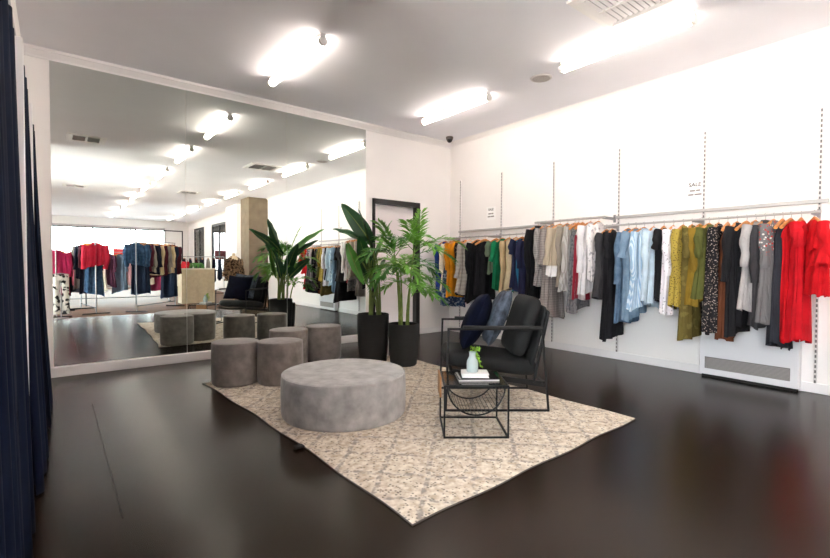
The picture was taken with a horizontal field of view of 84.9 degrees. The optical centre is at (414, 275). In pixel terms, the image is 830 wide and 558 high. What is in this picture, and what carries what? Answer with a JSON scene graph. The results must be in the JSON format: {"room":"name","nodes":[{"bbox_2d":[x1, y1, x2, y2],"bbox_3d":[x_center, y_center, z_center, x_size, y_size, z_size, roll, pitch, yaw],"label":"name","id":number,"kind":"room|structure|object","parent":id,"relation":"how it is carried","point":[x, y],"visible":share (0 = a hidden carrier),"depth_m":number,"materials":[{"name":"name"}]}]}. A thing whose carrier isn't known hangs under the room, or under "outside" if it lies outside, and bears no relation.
{"room":"clothing store","nodes":[
{"label":"clothing store","id":0,"kind":"room"},
{"bbox_2d":[10,0,20,36],"bbox_3d":[-3.543,-0.585,2.171,2.360,3.530,5.230,-1,2,-38],"label":"wall","id":1,"kind":"structure","parent":0,"point":[13,2],"depth_m":3.94,"materials":[{"name":"paint"}]},
{"bbox_2d":[8,0,15,35],"bbox_3d":[-2.244,-1.228,2.500,0.101,0.021,4.120,-1,2,-38],"label":"rail","id":2,"kind":"object","parent":1,"relation":"attached to","point":[9,2],"visible":0.02,"depth_m":2.17,"materials":[{"name":"silver metal"}]},
{"bbox_2d":[0,0,35,557],"bbox_3d":[-1.449,0.007,1.615,0.098,2.368,1.622,-1,2,-38],"label":"curtain","id":3,"kind":"object","parent":2,"relation":"hanging from","point":[17,503],"visible":1,"depth_m":1.65,"materials":[{"name":"blue fabric"}]},
{"bbox_2d":[24,66,48,495],"bbox_3d":[-2.331,-0.026,2.770,0.125,2.368,1.015,-1,2,-38],"label":"curtain","id":4,"kind":"object","parent":2,"relation":"hanging from","point":[39,437],"visible":0.65,"depth_m":2.52,"materials":[{"name":"blue fabric"}]},
{"bbox_2d":[33,124,52,428],"bbox_3d":[-3.083,-0.053,3.732,0.139,2.368,1.054,-1,2,-38],"label":"curtain","id":5,"kind":"object","parent":2,"relation":"hanging from","point":[40,278],"visible":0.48,"depth_m":3.42,"materials":[{"name":"blue fabric"}]},
{"bbox_2d":[24,55,449,367],"bbox_3d":[-1.753,-0.694,6.800,6.200,3.530,0.200,-1,2,-38],"label":"wall","id":6,"kind":"structure","parent":0,"point":[398,169],"depth_m":7.67,"materials":[{"name":"paint"}]},
{"bbox_2d":[49,60,186,366],"bbox_3d":[-3.423,-0.670,5.339,1.328,3.320,0.011,-1,2,-38],"label":"wall mirror","id":7,"kind":"object","parent":6,"relation":"attached to","point":[118,168],"visible":1,"depth_m":5.29,"materials":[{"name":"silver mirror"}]},
{"bbox_2d":[50,335,357,377],"bbox_3d":[-2.444,1.030,6.144,4.260,0.110,0.045,-1,2,-38],"label":"trim","id":8,"kind":"structure","parent":6,"relation":"attached to","point":[62,371],"depth_m":5.40,"materials":[{"name":"white"}]},
{"bbox_2d":[185,90,286,352],"bbox_3d":[-2.380,-0.686,6.167,1.328,3.320,0.011,-1,2,-38],"label":"wall mirror","id":9,"kind":"object","parent":6,"relation":"attached to","point":[236,152],"visible":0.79,"depth_m":6.11,"materials":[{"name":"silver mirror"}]},
{"bbox_2d":[23,43,451,148],"bbox_3d":[-1.701,-2.405,6.620,6.100,0.100,0.070,-1,2,-38],"label":"trim","id":10,"kind":"structure","parent":6,"relation":"attached to","point":[28,49],"depth_m":5.84,"materials":[{"name":"white"}]},
{"bbox_2d":[287,113,365,335],"bbox_3d":[-1.332,-0.702,6.997,1.337,3.320,0.011,-1,2,-38],"label":"wall mirror","id":11,"kind":"object","parent":6,"relation":"attached to","point":[326,161],"visible":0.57,"depth_m":6.93,"materials":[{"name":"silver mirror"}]},
{"bbox_2d":[372,198,419,333],"bbox_3d":[-0.351,-0.123,7.876,1.010,2.345,0.142,-1,2,-38],"label":"door","id":12,"kind":"structure","parent":6,"relation":"in","point":[386,210],"depth_m":7.92,"materials":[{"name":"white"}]},
{"bbox_2d":[357,312,388,360],"bbox_3d":[-0.532,0.783,5.755,0.400,0.615,0.400,-1,2,-38],"label":"pot","id":13,"kind":"object","parent":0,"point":[372,327],"depth_m":5.59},
{"bbox_2d":[15,0,829,140],"bbox_3d":[3.919,-2.264,-2.363,8.660,0.120,21.730,-1,2,-38],"label":"ceiling","id":14,"kind":"structure","parent":0,"point":[393,64],"depth_m":4.72,"materials":[{"name":"paint"}]},
{"bbox_2d":[268,32,327,86],"bbox_3d":[-1.328,-2.352,5.008,0.088,0.122,1.380,-1,2,-38],"label":"ceiling light","id":15,"kind":"object","parent":14,"relation":"attached to","point":[320,40],"visible":1,"depth_m":4.86,"materials":[{"name":"white"}]},
{"bbox_2d":[421,91,491,124],"bbox_3d":[0.552,-2.381,6.499,0.088,0.122,1.380,-1,2,-38],"label":"ceiling light","id":16,"kind":"object","parent":14,"relation":"attached to","point":[486,96],"visible":1,"depth_m":6.39,"materials":[{"name":"white"}]},
{"bbox_2d":[566,0,680,29],"bbox_3d":[1.803,-2.361,3.892,0.720,0.020,0.680,-1,2,-38],"label":"ceiling vent","id":17,"kind":"object","parent":14,"relation":"in","point":[610,14],"visible":1,"depth_m":4.01,"materials":[{"name":"white"}]},
{"bbox_2d":[559,9,697,73],"bbox_3d":[2.075,-2.326,4.580,0.088,0.122,1.380,-1,2,-38],"label":"ceiling light","id":18,"kind":"object","parent":14,"relation":"attached to","point":[688,18],"visible":1,"depth_m":4.46,"materials":[{"name":"white"}]},
{"bbox_2d":[32,331,829,557],"bbox_3d":[-0.587,1.212,3.387,8.460,0.100,6.680,-1,2,-38],"label":"floor","id":19,"kind":"structure","parent":0,"point":[705,467],"depth_m":2.61,"materials":[{"name":"wood"}]},
{"bbox_2d":[15,36,28,377],"bbox_3d":[-2.014,-0.001,2.258,0.130,2.370,0.040,-1,2,-38],"label":"wall","id":20,"kind":"structure","parent":19,"relation":"on","point":[19,55],"depth_m":2.26,"materials":[{"name":"white"}]},
{"bbox_2d":[269,327,307,362],"bbox_3d":[-1.565,0.869,5.628,0.472,0.440,0.472,1,2,18],"label":"ottoman","id":21,"kind":"object","parent":19,"relation":"on","point":[297,332],"visible":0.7,"depth_m":5.52,"materials":[{"name":"beige fabric"}]},
{"bbox_2d":[305,323,340,360],"bbox_3d":[-1.210,0.862,5.985,0.472,0.440,0.472,0,1,-8],"label":"ottoman","id":22,"kind":"object","parent":19,"relation":"on","point":[324,339],"visible":0.91,"depth_m":5.78,"materials":[{"name":"beige fabric"}]},
{"bbox_2d":[202,356,635,525],"bbox_3d":[-0.174,1.132,4.232,2.591,0.022,3.461,-1,2,-38],"label":"rug","id":23,"kind":"object","parent":19,"relation":"on","point":[407,464],"visible":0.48,"depth_m":3.19,"materials":[{"name":"carpet"}]},
{"bbox_2d":[211,338,258,387],"bbox_3d":[-1.879,0.890,4.753,0.472,0.440,0.472,0,1,-1],"label":"ottoman","id":24,"kind":"object","parent":23,"relation":"on","point":[233,360],"visible":0.93,"depth_m":4.56,"materials":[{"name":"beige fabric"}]},
{"bbox_2d":[257,337,302,386],"bbox_3d":[-1.422,0.891,4.796,0.472,0.440,0.472,1,2,18],"label":"ottoman","id":25,"kind":"object","parent":23,"relation":"on","point":[276,355],"visible":0.88,"depth_m":4.59,"materials":[{"name":"beige fabric"}]},
{"bbox_2d":[280,359,405,431],"bbox_3d":[-0.597,0.965,3.838,1.038,0.348,1.038,-1,2,-44],"label":"ottoman","id":26,"kind":"object","parent":23,"relation":"on","point":[332,395],"visible":1,"depth_m":3.44,"materials":[{"name":"grey fabric"}]},
{"bbox_2d":[333,203,391,360],"bbox_3d":[-0.507,0.087,5.849,0.667,2.002,1.199,1,2,41],"label":"potted plant","id":27,"kind":"object","parent":23,"relation":"on","point":[372,327],"visible":0.78,"depth_m":5.69,"materials":[{"name":"plant"}]},
{"bbox_2d":[354,207,466,366],"bbox_3d":[-0.143,0.108,5.635,1.311,1.973,1.243,-1,2,-38],"label":"palm plant","id":28,"kind":"object","parent":23,"relation":"on","point":[403,337],"visible":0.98,"depth_m":5.46,"materials":[{"name":"green plant"}]},
{"bbox_2d":[438,370,509,438],"bbox_3d":[0.427,0.958,3.452,0.484,0.390,0.446,0,1,-1],"label":"side table","id":29,"kind":"object","parent":23,"relation":"on","point":[449,379],"visible":0.99,"depth_m":3.30,"materials":[{"name":"black metal"}]},
{"bbox_2d":[447,388,505,415],"bbox_3d":[0.435,0.893,3.449,0.422,0.207,0.418,0,1,-1],"label":"basket","id":30,"kind":"object","parent":29,"relation":"on","point":[448,390],"depth_m":3.36,"materials":[{"name":"black metal"}]},
{"bbox_2d":[440,294,549,411],"bbox_3d":[0.693,0.654,4.174,0.889,0.963,0.744,0,1,-1],"label":"armchair","id":31,"kind":"object","parent":23,"relation":"on","point":[527,319],"visible":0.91,"depth_m":3.88,"materials":[{"name":"black metal"}]},
{"bbox_2d":[459,294,491,348],"bbox_3d":[0.554,0.400,4.146,0.292,0.517,0.557,0,1,7],"label":"throw pillow","id":32,"kind":"object","parent":31,"relation":"on","point":[478,313],"visible":0.93,"depth_m":3.92,"materials":[{"name":"fabric"}]},
{"bbox_2d":[441,342,535,374],"bbox_3d":[0.657,0.750,4.176,0.815,0.217,0.615,0,1,-1],"label":"seat cushion","id":33,"kind":"object","parent":31,"relation":"on","point":[509,360],"depth_m":3.89,"materials":[{"name":"grey fabric"}]},
{"bbox_2d":[482,290,512,345],"bbox_3d":[0.749,0.371,4.168,0.256,0.524,0.565,0,1,5],"label":"throw pillow","id":34,"kind":"object","parent":31,"relation":"on","point":[501,305],"visible":0.82,"depth_m":3.94,"materials":[{"name":"fabric"}]},
{"bbox_2d":[501,294,540,355],"bbox_3d":[0.963,0.436,4.173,0.259,0.525,0.600,0,1,-1],"label":"cushion","id":35,"kind":"object","parent":31,"relation":"on","point":[525,310],"depth_m":3.93,"materials":[{"name":"grey fabric"}]},
{"bbox_2d":[699,326,801,391],"bbox_3d":[3.551,0.818,4.853,0.114,0.650,0.880,-1,2,-38],"label":"wall heater","id":36,"kind":"object","parent":19,"relation":"on","point":[747,359],"visible":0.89,"depth_m":4.78,"materials":[{"name":"white"}]},
{"bbox_2d":[705,356,789,380],"bbox_3d":[3.508,0.979,4.829,0.008,0.130,0.760,-1,2,-38],"label":"grille","id":37,"kind":"object","parent":36,"relation":"attached to","point":[761,370],"depth_m":4.80,"materials":[{"name":"grey"}]},
{"bbox_2d":[449,36,829,384],"bbox_3d":[7.346,-0.491,0.280,0.150,3.530,21.330,-1,2,-38],"label":"wall","id":38,"kind":"structure","parent":0,"point":[760,116],"depth_m":5.54,"materials":[{"name":"paint"}]},
{"bbox_2d":[459,181,460,326],"bbox_3d":[0.832,-0.403,8.361,0.016,2.690,0.028,-1,2,-38],"label":"upright","id":39,"kind":"object","parent":38,"relation":"attached to","point":[460,181],"visible":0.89,"depth_m":8.33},
{"bbox_2d":[447,224,545,240],"bbox_3d":[1.279,-0.705,7.515,0.325,0.202,1.892,-1,2,-38],"label":"rail","id":40,"kind":"object","parent":39,"relation":"attached to","point":[541,225],"visible":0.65,"depth_m":7.49,"materials":[{"name":"grey"}]},
{"bbox_2d":[473,241,494,299],"bbox_3d":[1.141,-0.086,7.443,0.459,0.964,0.191,-1,2,-32],"label":"dress","id":41,"kind":"object","parent":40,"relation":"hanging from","point":[482,280],"visible":0.58,"depth_m":7.35,"materials":[{"name":"fabric"}]},
{"bbox_3d":[0.733,-0.600,7.958,0.400,0.174,0.036,-1,2,-39],"label":"hanger","id":42,"kind":"object","parent":40,"relation":"hanging from","visible":0},
{"bbox_2d":[444,241,463,297],"bbox_3d":[0.730,-0.116,7.954,0.569,0.981,0.170,-1,2,-39],"label":"dress","id":43,"kind":"object","parent":42,"relation":"hanging from","point":[451,281],"visible":0.38,"depth_m":7.83,"materials":[{"name":"orange fabric"}]},
{"label":"hanger","id":44,"kind":"object","parent":40,"relation":"hanging from","visible":0},
{"bbox_2d":[464,240,481,303],"bbox_3d":[1.065,-0.071,7.589,0.624,1.050,0.165,-1,2,-37],"label":"dress","id":45,"kind":"object","parent":44,"relation":"hanging from","point":[470,253],"visible":0.48,"depth_m":7.45,"materials":[{"name":"black fabric"}]},
{"bbox_3d":[1.380,-0.576,7.144,0.400,0.174,0.036,-1,2,-40],"label":"hanger","id":46,"kind":"object","parent":40,"relation":"hanging from","visible":0},
{"bbox_2d":[488,239,513,292],"bbox_3d":[1.373,-0.155,7.140,0.546,0.856,0.183,-1,2,-40],"label":"dress","id":47,"kind":"object","parent":46,"relation":"hanging from","point":[494,247],"visible":0.44,"depth_m":7.02,"materials":[{"name":"fabric"}]},
{"label":"hanger","id":48,"kind":"object","parent":40,"relation":"hanging from","visible":0},
{"bbox_2d":[515,239,525,293],"bbox_3d":[1.716,-0.129,6.745,0.588,0.887,0.176,-1,2,-37],"label":"dress","id":49,"kind":"object","parent":48,"relation":"hanging from","point":[519,254],"visible":0.33,"depth_m":6.62,"materials":[{"name":"blue fabric"}]},
{"bbox_3d":[1.617,-0.568,6.835,0.400,0.174,0.036,-1,2,-32],"label":"hanger","id":50,"kind":"object","parent":40,"relation":"hanging from","visible":0},
{"bbox_2d":[508,239,522,291],"bbox_3d":[1.618,-0.114,6.849,0.561,0.894,0.176,-1,2,-32],"label":"tunic","id":51,"kind":"object","parent":50,"relation":"hanging from","point":[513,284],"visible":0.4,"depth_m":6.72,"materials":[{"name":"fabric"}]},
{"label":"hanger","id":52,"kind":"object","parent":40,"relation":"hanging from","visible":0},
{"bbox_2d":[454,241,472,294],"bbox_3d":[0.906,-0.100,7.715,0.564,0.999,0.169,-1,2,-31],"label":"cardigan","id":53,"kind":"object","parent":52,"relation":"hanging from","point":[460,274],"visible":0.49,"depth_m":7.60,"materials":[{"name":"fabric"}]},
{"bbox_2d":[551,162,554,341],"bbox_3d":[2.069,-0.358,6.803,0.016,2.690,0.028,-1,2,-38],"label":"upright","id":54,"kind":"object","parent":38,"relation":"attached to","point":[553,209],"visible":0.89,"depth_m":6.78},
{"bbox_2d":[534,215,615,224],"bbox_3d":[2.214,-0.770,6.332,0.328,0.100,1.080,-1,2,-38],"label":"rail","id":55,"kind":"object","parent":54,"relation":"attached to","point":[550,222],"visible":0.93,"depth_m":6.13,"materials":[{"name":"grey"}]},
{"bbox_3d":[2.384,-0.691,5.895,0.400,0.174,0.036,-1,2,-39],"label":"hanger","id":56,"kind":"object","parent":55,"relation":"hanging from","visible":0},
{"bbox_2d":[585,222,609,283],"bbox_3d":[2.382,-0.273,5.898,0.532,0.850,0.174,-1,2,-39],"label":"blouse","id":57,"kind":"object","parent":56,"relation":"hanging from","point":[591,230],"visible":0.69,"depth_m":5.77,"materials":[{"name":"fabric"}]},
{"label":"hanger","id":58,"kind":"object","parent":55,"relation":"hanging from","visible":0},
{"bbox_2d":[537,225,564,318],"bbox_3d":[1.944,-0.040,6.458,0.597,1.348,0.185,-1,2,-39],"label":"dress","id":59,"kind":"object","parent":58,"relation":"hanging from","point":[553,300],"visible":0.35,"depth_m":6.35,"materials":[{"name":"fabric"}]},
{"bbox_3d":[2.241,-0.696,6.068,0.400,0.174,0.036,-1,2,-44],"label":"hanger","id":60,"kind":"object","parent":55,"relation":"hanging from","visible":0},
{"bbox_2d":[572,232,589,300],"bbox_3d":[2.228,-0.173,6.085,0.388,1.012,0.175,-1,2,-44],"label":"dress","id":61,"kind":"object","parent":60,"relation":"hanging from","point":[574,283],"visible":0.15,"depth_m":5.98,"materials":[{"name":"red fabric"}]},
{"bbox_3d":[1.878,-0.708,6.514,0.400,0.174,0.036,-1,2,-41],"label":"hanger","id":62,"kind":"object","parent":55,"relation":"hanging from","visible":0},
{"bbox_2d":[533,225,548,286],"bbox_3d":[1.884,-0.290,6.538,0.588,0.874,0.162,-1,2,-41],"label":"jacket","id":63,"kind":"object","parent":62,"relation":"hanging from","point":[537,282],"visible":0.26,"depth_m":6.36,"materials":[{"name":"fabric"}]},
{"bbox_3d":[2.310,-0.693,5.976,0.400,0.174,0.036,-1,2,-34],"label":"hanger","id":64,"kind":"object","parent":55,"relation":"hanging from","visible":0},
{"bbox_2d":[576,223,592,294],"bbox_3d":[2.304,-0.227,5.993,0.583,0.947,0.160,-1,2,-34],"label":"shirt","id":65,"kind":"object","parent":64,"relation":"hanging from","point":[584,287],"visible":0.38,"depth_m":5.86,"materials":[{"name":"white fabric"}]},
{"bbox_3d":[2.199,-0.697,6.105,0.400,0.174,0.036,-1,2,-38],"label":"hanger","id":66,"kind":"object","parent":55,"relation":"hanging from","visible":0},
{"bbox_2d":[566,229,589,313],"bbox_3d":[2.192,-0.091,6.116,0.440,1.177,0.187,-1,2,-38],"label":"dress","id":67,"kind":"object","parent":66,"relation":"hanging from","point":[572,306],"visible":0.42,"depth_m":6.01,"materials":[{"name":"fabric"}]},
{"bbox_3d":[2.168,-0.698,6.157,0.400,0.174,0.036,-1,2,-35],"label":"hanger","id":68,"kind":"object","parent":55,"relation":"hanging from","visible":0},
{"bbox_2d":[557,224,575,291],"bbox_3d":[2.150,-0.245,6.179,0.576,0.922,0.181,-1,2,-37],"label":"cardigan","id":69,"kind":"object","parent":68,"relation":"hanging from","point":[565,244],"visible":0.41,"depth_m":6.02,"materials":[{"name":"fabric"}]},
{"bbox_3d":[1.795,-0.712,6.626,0.400,0.174,0.036,-1,2,-33],"label":"hanger","id":70,"kind":"object","parent":55,"relation":"hanging from","visible":0},
{"bbox_2d":[524,226,540,298],"bbox_3d":[1.803,-0.168,6.643,0.568,1.124,0.161,-1,2,-33],"label":"coat","id":71,"kind":"object","parent":70,"relation":"hanging from","point":[529,261],"visible":0.44,"depth_m":6.52,"materials":[{"name":"black fabric"}]},
{"bbox_2d":[615,148,620,351],"bbox_3d":[2.693,-0.335,6.016,0.016,2.690,0.028,-1,2,-38],"label":"upright","id":72,"kind":"object","parent":38,"relation":"attached to","point":[619,153],"visible":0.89,"depth_m":5.99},
{"bbox_2d":[604,198,828,230],"bbox_3d":[3.200,-0.668,5.093,0.325,0.197,2.110,-1,2,-38],"label":"rail","id":73,"kind":"object","parent":72,"relation":"attached to","point":[817,212],"visible":0.98,"depth_m":4.92,"materials":[{"name":"grey"}]},
{"bbox_2d":[721,216,730,230],"bbox_3d":[3.274,-0.543,4.753,0.400,0.174,0.036,-1,2,-44],"label":"hanger","id":74,"kind":"object","parent":73,"relation":"hanging from","point":[726,223],"visible":0.66,"depth_m":4.68,"materials":[{"name":"brown wood"}]},
{"bbox_2d":[714,231,734,341],"bbox_3d":[3.271,0.076,4.777,0.178,1.204,0.273,1,2,35],"label":"dress","id":75,"kind":"object","parent":74,"relation":"hanging from","point":[721,285],"visible":0.26,"depth_m":4.74,"materials":[{"name":"brown fabric"}]},
{"bbox_2d":[734,218,749,230],"bbox_3d":[3.380,-0.539,4.627,0.400,0.174,0.036,-1,2,-30],"label":"hanger","id":76,"kind":"object","parent":73,"relation":"hanging from","point":[738,227],"visible":0.65,"depth_m":4.56,"materials":[{"name":"brown wood"}]},
{"bbox_2d":[734,228,747,327],"bbox_3d":[3.377,0.000,4.662,0.415,1.047,0.175,-1,2,-30],"label":"dress","id":77,"kind":"object","parent":76,"relation":"hanging from","point":[741,318],"visible":0.2,"depth_m":4.56,"materials":[{"name":"fabric"}]},
{"bbox_2d":[773,212,784,228],"bbox_3d":[3.568,-0.533,4.406,0.400,0.174,0.036,-1,2,-36],"label":"hanger","id":78,"kind":"object","parent":73,"relation":"hanging from","point":[782,220],"visible":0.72,"depth_m":4.33,"materials":[{"name":"brown wood"}]},
{"bbox_2d":[765,223,792,350],"bbox_3d":[3.559,0.125,4.406,0.494,1.281,0.155,-1,2,-36],"label":"dress","id":79,"kind":"object","parent":78,"relation":"hanging from","point":[772,330],"visible":0.36,"depth_m":4.30,"materials":[{"name":"fabric"}]},
{"bbox_2d":[779,212,794,228],"bbox_3d":[3.600,-0.531,4.348,0.400,0.174,0.036,-1,2,-31],"label":"hanger","id":80,"kind":"object","parent":73,"relation":"hanging from","point":[787,221],"visible":0.68,"depth_m":4.28,"materials":[{"name":"brown wood"}]},
{"bbox_2d":[779,223,790,343],"bbox_3d":[3.602,0.059,4.351,0.390,1.148,0.190,-1,2,-31],"label":"dress","id":81,"kind":"object","parent":80,"relation":"hanging from","point":[785,235],"visible":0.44,"depth_m":4.28,"materials":[{"name":"red fabric"}]},
{"bbox_3d":[2.880,-0.557,5.251,0.036,0.174,0.400,2,2,45],"label":"hanger","id":82,"kind":"object","parent":73,"relation":"hanging from","visible":0},
{"bbox_2d":[651,228,666,301],"bbox_3d":[2.885,-0.113,5.260,0.175,0.875,0.483,2,2,45],"label":"blouse","id":83,"kind":"object","parent":82,"relation":"hanging from","point":[657,233],"visible":0.38,"depth_m":5.12,"materials":[{"name":"black fabric"}]},
{"bbox_3d":[2.947,-0.555,5.177,0.400,0.174,0.036,-1,2,-42],"label":"hanger","id":84,"kind":"object","parent":73,"relation":"hanging from","visible":0},
{"bbox_2d":[659,226,678,314],"bbox_3d":[2.936,-0.063,5.197,0.550,1.000,0.158,-1,2,-42],"label":"blouse","id":85,"kind":"object","parent":84,"relation":"hanging from","point":[664,309],"visible":0.41,"depth_m":5.04,"materials":[{"name":"fabric"}]},
{"bbox_3d":[2.681,-0.565,5.508,0.400,0.174,0.036,-1,2,-32],"label":"hanger","id":86,"kind":"object","parent":73,"relation":"hanging from","visible":0},
{"bbox_2d":[617,229,646,321],"bbox_3d":[2.677,-0.016,5.526,0.572,1.112,0.169,-1,2,-32],"label":"dress","id":87,"kind":"object","parent":86,"relation":"hanging from","point":[623,253],"visible":0.41,"depth_m":5.41,"materials":[{"name":"fabric"}]},
{"bbox_3d":[3.713,-0.528,4.221,0.036,0.174,0.400,1,2,24],"label":"hanger","id":88,"kind":"object","parent":73,"relation":"hanging from","visible":0},
{"bbox_2d":[784,220,811,343],"bbox_3d":[3.664,0.069,4.306,0.548,1.183,0.182,-1,2,-39],"label":"dress","id":89,"kind":"object","parent":88,"relation":"hanging from","point":[798,311],"visible":0.83,"depth_m":4.18,"materials":[{"name":"fabric"}]},
{"bbox_2d":[803,220,829,296],"bbox_3d":[3.711,-0.168,4.230,0.204,0.706,0.682,1,2,26],"label":"blouse","id":90,"kind":"object","parent":88,"relation":"hanging from","point":[817,255],"visible":0.77,"depth_m":4.05,"materials":[{"name":"red fabric"}]},
{"bbox_3d":[2.494,-0.571,5.730,0.036,0.174,0.400,2,2,43],"label":"hanger","id":91,"kind":"object","parent":73,"relation":"hanging from","visible":0},
{"bbox_2d":[599,230,623,341],"bbox_3d":[2.504,0.112,5.735,0.183,1.380,0.595,2,2,43],"label":"jumpsuit","id":92,"kind":"object","parent":91,"relation":"hanging from","point":[608,329],"visible":0.62,"depth_m":5.59,"materials":[{"name":"fabric"}]},
{"bbox_3d":[2.627,-0.567,5.586,0.400,0.174,0.036,-1,2,-37],"label":"hanger","id":93,"kind":"object","parent":73,"relation":"hanging from","visible":0},
{"bbox_2d":[613,229,638,323],"bbox_3d":[2.628,0.002,5.616,0.564,1.152,0.173,-1,2,-37],"label":"shirt","id":94,"kind":"object","parent":93,"relation":"hanging from","point":[618,266],"visible":0.26,"depth_m":5.46,"materials":[{"name":"fabric"}]},
{"bbox_3d":[2.743,-0.562,5.436,0.400,0.174,0.036,-1,2,-30],"label":"hanger","id":95,"kind":"object","parent":73,"relation":"hanging from","visible":0},
{"bbox_2d":[626,228,648,311],"bbox_3d":[2.743,-0.076,5.459,0.570,0.988,0.188,-1,2,-30],"label":"shirt","id":96,"kind":"object","parent":95,"relation":"hanging from","point":[635,244],"visible":0.45,"depth_m":5.33,"materials":[{"name":"fabric"}]},
{"bbox_3d":[2.811,-0.560,5.347,0.400,0.174,0.036,-1,2,-43],"label":"hanger","id":97,"kind":"object","parent":73,"relation":"hanging from","visible":0},
{"bbox_2d":[640,228,658,308],"bbox_3d":[2.795,-0.075,5.356,0.143,0.984,0.563,2,2,43],"label":"shirt","id":98,"kind":"object","parent":97,"relation":"hanging from","point":[647,254],"visible":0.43,"depth_m":5.21,"materials":[{"name":"fabric"}]},
{"bbox_3d":[2.447,-0.573,5.795,0.400,0.174,0.036,-1,2,-43],"label":"hanger","id":99,"kind":"object","parent":73,"relation":"hanging from","visible":0},
{"bbox_2d":[591,230,608,299],"bbox_3d":[2.447,-0.116,5.797,0.607,0.928,0.164,-1,2,-43],"label":"tunic","id":100,"kind":"object","parent":99,"relation":"hanging from","point":[597,291],"visible":0.38,"depth_m":5.64,"materials":[{"name":"grey fabric"}]},
{"bbox_2d":[449,325,829,395],"bbox_3d":[7.274,1.225,0.272,0.014,0.100,21.330,-1,2,-38],"label":"baseboard","id":101,"kind":"structure","parent":38,"relation":"attached to","point":[823,389],"depth_m":5.77,"materials":[{"name":"white"}]},
{"bbox_2d":[451,26,829,146],"bbox_3d":[7.267,-2.219,0.168,0.070,0.070,21.330,-1,2,-38],"label":"trim","id":102,"kind":"structure","parent":38,"relation":"attached to","point":[818,34],"depth_m":5.46,"materials":[{"name":"paint"}]},
{"bbox_2d":[685,180,702,199],"bbox_3d":[3.263,-1.000,5.293,0.003,0.210,0.200,-1,2,-38],"label":"sale sign","id":103,"kind":"object","parent":38,"relation":"attached to","point":[694,190],"visible":1,"depth_m":5.30,"materials":[{"name":"white paper"}]},
{"bbox_2d":[813,107,823,382],"bbox_3d":[3.945,-0.290,4.438,0.016,2.690,0.028,-1,2,-38],"label":"upright","id":104,"kind":"object","parent":38,"relation":"attached to","point":[821,138],"visible":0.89,"depth_m":4.43,"materials":[{"name":"metal"}]},
{"bbox_3d":[3.010,-0.553,5.092,0.400,0.174,0.036,-1,2,-40],"label":"hanger","id":105,"kind":"object","parent":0,"visible":0},
{"bbox_2d":[667,226,687,308],"bbox_3d":[3.016,-0.066,5.107,0.581,0.988,0.187,-1,2,-40],"label":"blouse","id":106,"kind":"object","parent":105,"relation":"hanging from","point":[674,292],"visible":0.47,"depth_m":4.95,"materials":[{"name":"fabric"}]},
{"bbox_3d":[3.118,-0.549,4.964,0.400,0.174,0.036,-1,2,-38],"label":"hanger","id":107,"kind":"object","parent":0,"visible":0},
{"bbox_2d":[684,225,703,306],"bbox_3d":[3.118,-0.115,4.976,0.533,0.883,0.171,-1,2,-38],"label":"blouse","id":108,"kind":"object","parent":107,"relation":"hanging from","point":[692,263],"visible":0.3,"depth_m":4.83,"materials":[{"name":"yellow fabric"}]},
{"label":"hanger","id":109,"kind":"object","parent":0,"visible":0},
{"bbox_2d":[690,224,713,299],"bbox_3d":[3.162,-0.137,4.912,0.550,0.835,0.160,-1,2,-31],"label":"blouse","id":110,"kind":"object","parent":109,"relation":"hanging from","point":[700,238],"visible":0.45,"depth_m":4.78,"materials":[{"name":"fabric"}]},
{"label":"hanger","id":111,"kind":"object","parent":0,"visible":0},
{"bbox_2d":[736,221,759,311],"bbox_3d":[3.426,-0.082,4.579,0.549,0.925,0.150,-1,2,-32],"label":"blouse","id":112,"kind":"object","parent":111,"relation":"hanging from","point":[744,301],"visible":0.44,"depth_m":4.46,"materials":[{"name":"fabric"}]},
{"bbox_3d":[3.072,-0.551,5.033,0.400,0.174,0.036,-1,2,-44],"label":"hanger","id":113,"kind":"object","parent":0,"visible":0},
{"bbox_2d":[677,225,701,340],"bbox_3d":[3.058,0.073,5.044,0.555,1.264,0.170,-1,2,-45],"label":"dress","id":114,"kind":"object","parent":113,"relation":"hanging from","point":[689,317],"visible":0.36,"depth_m":4.93,"materials":[{"name":"green fabric"}]},
{"label":"hanger","id":115,"kind":"object","parent":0,"visible":0},
{"bbox_2d":[701,224,722,334],"bbox_3d":[3.211,0.027,4.847,0.570,1.159,0.169,-1,2,-41],"label":"dress","id":116,"kind":"object","parent":115,"relation":"hanging from","point":[710,298],"visible":0.64,"depth_m":4.69,"materials":[{"name":"fabric"}]},
{"bbox_3d":[3.332,-0.541,4.695,0.400,0.174,0.036,-1,2,-36],"label":"hanger","id":117,"kind":"object","parent":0,"visible":0},
{"bbox_2d":[720,223,749,337],"bbox_3d":[3.328,0.037,4.701,0.547,1.171,0.166,-1,2,-30],"label":"dress","id":118,"kind":"object","parent":117,"relation":"hanging from","point":[729,235],"visible":0.52,"depth_m":4.57,"materials":[{"name":"fabric"}]},
{"bbox_3d":[3.515,-0.534,4.447,0.400,0.174,0.036,-1,2,-32],"label":"hanger","id":119,"kind":"object","parent":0,"visible":0},
{"bbox_2d":[755,220,777,324],"bbox_3d":[3.506,-0.040,4.448,0.595,1.003,0.180,-1,2,-32],"label":"dress","id":120,"kind":"object","parent":119,"relation":"hanging from","point":[766,231],"visible":0.53,"depth_m":4.32,"materials":[{"name":"fabric"}]},
{"label":"hanger","id":121,"kind":"object","parent":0,"visible":0},
{"bbox_2d":[747,220,769,330],"bbox_3d":[3.482,-0.015,4.511,0.536,1.078,0.176,-1,2,-30],"label":"cardigan","id":122,"kind":"object","parent":121,"relation":"hanging from","point":[754,267],"visible":0.27,"depth_m":4.39,"materials":[{"name":"grey fabric"}]},
{"label":"hanger","id":123,"kind":"object","parent":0,"visible":0},
{"bbox_2d":[543,225,562,277],"bbox_3d":[2.018,-0.297,6.343,0.546,0.827,0.162,-1,2,-30],"label":"blouse","id":124,"kind":"object","parent":123,"relation":"hanging from","point":[550,256],"visible":0.5,"depth_m":6.22,"materials":[{"name":"fabric"}]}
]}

